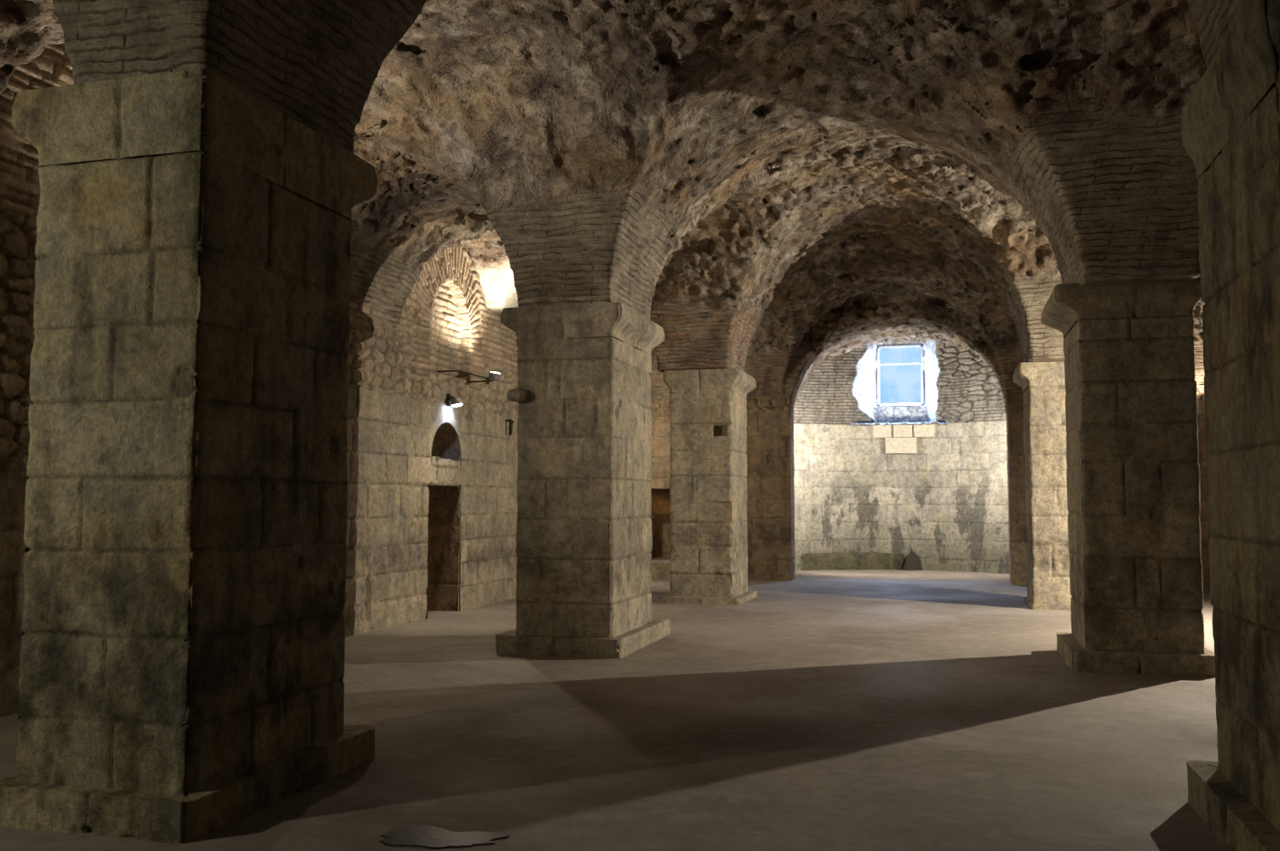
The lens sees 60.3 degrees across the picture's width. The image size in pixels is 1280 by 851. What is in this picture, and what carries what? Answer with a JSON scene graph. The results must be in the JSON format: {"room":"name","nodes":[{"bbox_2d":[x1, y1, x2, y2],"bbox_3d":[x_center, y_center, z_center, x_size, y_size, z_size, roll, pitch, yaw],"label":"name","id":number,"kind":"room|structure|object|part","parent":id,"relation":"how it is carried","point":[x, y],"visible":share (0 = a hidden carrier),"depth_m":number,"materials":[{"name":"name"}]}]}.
{"room":"vaulted stone cellar","nodes":[
{"label":"vaulted stone cellar","id":0,"kind":"room"},
{"bbox_2d":[0,42,518,717],"bbox_3d":[-4.030,-0.702,12.451,0.216,6.500,25.100,-1,-4,15],"label":"wall","id":1,"kind":"structure","parent":0,"point":[398,397],"depth_m":14.80,"materials":[{"name":"stone"}]},
{"bbox_2d":[426,482,461,618],"bbox_3d":[-3.296,1.842,16.374,0.884,1.974,1.125,-1,-4,15],"label":"door","id":2,"kind":"structure","parent":1,"relation":"in","point":[444,501],"depth_m":16.84,"materials":[{"name":"wood"}]},
{"bbox_2d":[431,422,461,466],"bbox_3d":[-3.114,0.278,16.458,0.512,0.640,1.000,-1,-4,15],"label":"window","id":3,"kind":"structure","parent":1,"relation":"in","point":[445,443],"depth_m":16.86,"materials":[{"name":"stone"}]},
{"bbox_2d":[448,393,463,406],"bbox_3d":[-2.744,-0.379,16.430,0.224,0.193,0.200,-1,-4,15],"label":"floodlight","id":4,"kind":"object","parent":1,"relation":"attached to","point":[455,401],"visible":1,"depth_m":16.37,"materials":[{"name":"metal"}]},
{"bbox_2d":[437,370,501,384],"bbox_3d":[-2.538,-0.763,16.580,0.534,0.193,1.212,-1,-4,15],"label":"uplight","id":5,"kind":"object","parent":1,"relation":"attached to","point":[493,376],"visible":1,"depth_m":16.95,"materials":[{"name":"metal"}]},
{"bbox_3d":[-2.647,-0.759,16.547,0.343,0.023,1.092,-1,-4,15],"label":"arm","id":6,"kind":"part","parent":5,"relation":"part of","materials":[{"name":"metal"}]},
{"bbox_3d":[-2.503,-0.682,17.091,0.325,0.100,0.100,-1,-4,15],"label":"wall plate","id":7,"kind":"part","parent":5,"relation":"part of","materials":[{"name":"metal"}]},
{"bbox_2d":[505,419,513,436],"bbox_3d":[-2.206,0.035,18.609,0.166,0.283,0.070,-1,-4,15],"label":"iron hook","id":8,"kind":"object","parent":1,"relation":"attached to","point":[511,421],"visible":1,"depth_m":18.58,"materials":[{"name":"black metal"}]},
{"bbox_2d":[0,569,1228,850],"bbox_3d":[2.719,2.618,13.682,13.950,0.011,31.500,-1,-4,15],"label":"floor","id":9,"kind":"structure","parent":0,"point":[845,709],"depth_m":7.86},
{"bbox_2d":[0,68,377,843],"bbox_3d":[-2.638,0.171,6.712,1.402,4.014,2.013,-1,-4,15],"label":"stone pier","id":10,"kind":"object","parent":9,"relation":"on","point":[182,664],"visible":0.99,"depth_m":5.93,"materials":[{"name":"stone"}]},
{"bbox_2d":[378,824,510,849],"bbox_3d":[-0.995,2.069,5.521,0.642,0.008,0.350,-1,-4,15],"label":"puddle","id":11,"kind":"object","parent":9,"relation":"on","point":[418,836],"visible":1,"depth_m":5.51,"materials":[{"name":"grey liquid"}]},
{"bbox_2d":[495,302,670,658],"bbox_3d":[-0.614,0.665,13.129,1.461,3.884,2.304,-1,-4,15],"label":"stone pier","id":12,"kind":"object","parent":9,"relation":"on","point":[582,393],"visible":0.98,"depth_m":12.19,"materials":[{"name":"stone"}]},
{"bbox_2d":[651,562,670,579],"bbox_3d":[0.380,3.118,23.600,1.442,0.364,0.489,-1,-4,15],"label":"stone step","id":13,"kind":"structure","parent":9,"relation":"on","point":[660,570],"depth_m":23.34,"materials":[{"name":"stone"}]},
{"bbox_2d":[659,368,757,605],"bbox_3d":[1.196,1.055,18.855,1.358,3.869,1.777,-1,-4,15],"label":"stone pier","id":14,"kind":"object","parent":9,"relation":"on","point":[709,559],"visible":1,"depth_m":18.14,"materials":[{"name":"stone"}]},
{"bbox_2d":[803,552,902,570],"bbox_3d":[5.109,3.268,26.536,2.479,0.436,0.354,0,-4,-6],"label":"stone ledge","id":15,"kind":"object","parent":9,"relation":"on","point":[851,560],"visible":0.97,"depth_m":26.52,"materials":[{"name":"beige stone"}]},
{"bbox_2d":[902,549,920,570],"bbox_3d":[6.502,3.227,26.402,0.408,0.500,0.180,-1,-4,15],"label":"stone","id":16,"kind":"object","parent":9,"relation":"on","point":[912,563],"visible":1,"depth_m":26.35,"materials":[{"name":"stone"}]},
{"bbox_2d":[1013,361,1071,610],"bbox_3d":[6.759,0.974,17.649,1.349,3.869,1.430,-1,-4,15],"label":"stone pier","id":17,"kind":"object","parent":9,"relation":"on","point":[1042,384],"visible":0.51,"depth_m":17.12,"materials":[{"name":"stone"}]},
{"bbox_2d":[1041,277,1215,676],"bbox_3d":[5.092,0.550,11.637,1.421,3.914,1.639,-1,-4,15],"label":"stone pier","id":18,"kind":"object","parent":9,"relation":"on","point":[1134,493],"visible":0.98,"depth_m":10.94,"materials":[{"name":"stone"}]},
{"bbox_2d":[1181,0,1279,850],"bbox_3d":[3.484,0.092,5.308,1.330,3.984,1.892,-1,-4,15],"label":"stone pier","id":19,"kind":"object","parent":9,"relation":"on","point":[1231,127],"visible":1,"depth_m":5.34,"materials":[{"name":"stone"}]},
{"bbox_2d":[0,0,1279,417],"bbox_3d":[2.761,-2.446,13.104,13.320,3.147,29.960,-1,-4,15],"label":"ceiling","id":20,"kind":"structure","parent":0,"point":[779,187],"depth_m":11.60,"materials":[{"name":"brown stone"}]},
{"bbox_2d":[793,342,1005,424],"bbox_3d":[6.261,-1.232,26.344,5.401,2.350,1.255,-1,-4,15],"label":"wall","id":21,"kind":"structure","parent":0,"point":[969,389],"depth_m":26.52,"materials":[{"name":"beige stone"}]},
{"bbox_2d":[873,422,892,437],"bbox_3d":[5.908,0.117,26.795,0.463,0.359,0.247,-1,-4,15],"label":"stone block","id":22,"kind":"object","parent":21,"relation":"attached to","point":[879,431],"visible":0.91,"depth_m":26.67,"materials":[{"name":"stone"}]},
{"bbox_2d":[850,340,949,426],"bbox_3d":[6.329,-1.158,27.076,3.000,2.520,1.500,-1,-4,15],"label":"trim","id":23,"kind":"structure","parent":21,"relation":"attached to","point":[865,385],"depth_m":27.23,"materials":[{"name":"white paint"}]},
{"bbox_2d":[882,403,919,406],"bbox_3d":[6.450,-0.507,27.207,0.900,0.068,0.080,-1,-4,15],"label":"lamp","id":24,"kind":"object","parent":23,"relation":"on","point":[902,404],"visible":1,"depth_m":27.19,"materials":[{"name":"white"}]},
{"bbox_2d":[876,344,923,405],"bbox_3d":[6.484,-1.243,27.454,1.100,1.500,0.090,-1,-4,15],"label":"window","id":25,"kind":"structure","parent":21,"relation":"in","point":[913,346],"depth_m":27.45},
{"bbox_2d":[892,422,913,437],"bbox_3d":[6.365,0.108,26.670,0.469,0.359,0.249,-1,-4,15],"label":"stone block","id":26,"kind":"object","parent":21,"relation":"attached to","point":[901,431],"visible":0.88,"depth_m":26.56,"materials":[{"name":"stone"}]},
{"bbox_2d":[913,421,935,437],"bbox_3d":[6.851,0.100,26.535,0.515,0.359,0.249,-1,-4,15],"label":"stone block","id":27,"kind":"object","parent":21,"relation":"attached to","point":[919,431],"visible":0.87,"depth_m":26.41,"materials":[{"name":"stone"}]},
{"bbox_2d":[789,419,1011,574],"bbox_3d":[5.932,1.603,24.968,5.400,3.570,3.852,-1,-4,15],"label":"wall","id":28,"kind":"structure","parent":0,"point":[946,502],"depth_m":26.49,"materials":[{"name":"stone"}]},
{"bbox_2d":[885,437,917,453],"bbox_3d":[6.328,0.487,26.676,0.755,0.384,0.206,-1,-4,15],"label":"stone block","id":29,"kind":"object","parent":28,"relation":"attached to","point":[893,445],"visible":1,"depth_m":26.57,"materials":[{"name":"stone"}]},
{"bbox_2d":[650,385,1210,588],"bbox_3d":[5.528,1.292,22.798,12.950,3.900,0.639,-1,-4,15],"label":"wall","id":30,"kind":"structure","parent":0,"point":[770,476],"depth_m":23.24,"materials":[{"name":"stone"}]},
{"bbox_2d":[650,488,671,561],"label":"doorway","id":31,"kind":"structure","parent":30,"relation":"in","point":[660,517],"depth_m":25.51,"materials":[{"name":"stone"}]}
]}

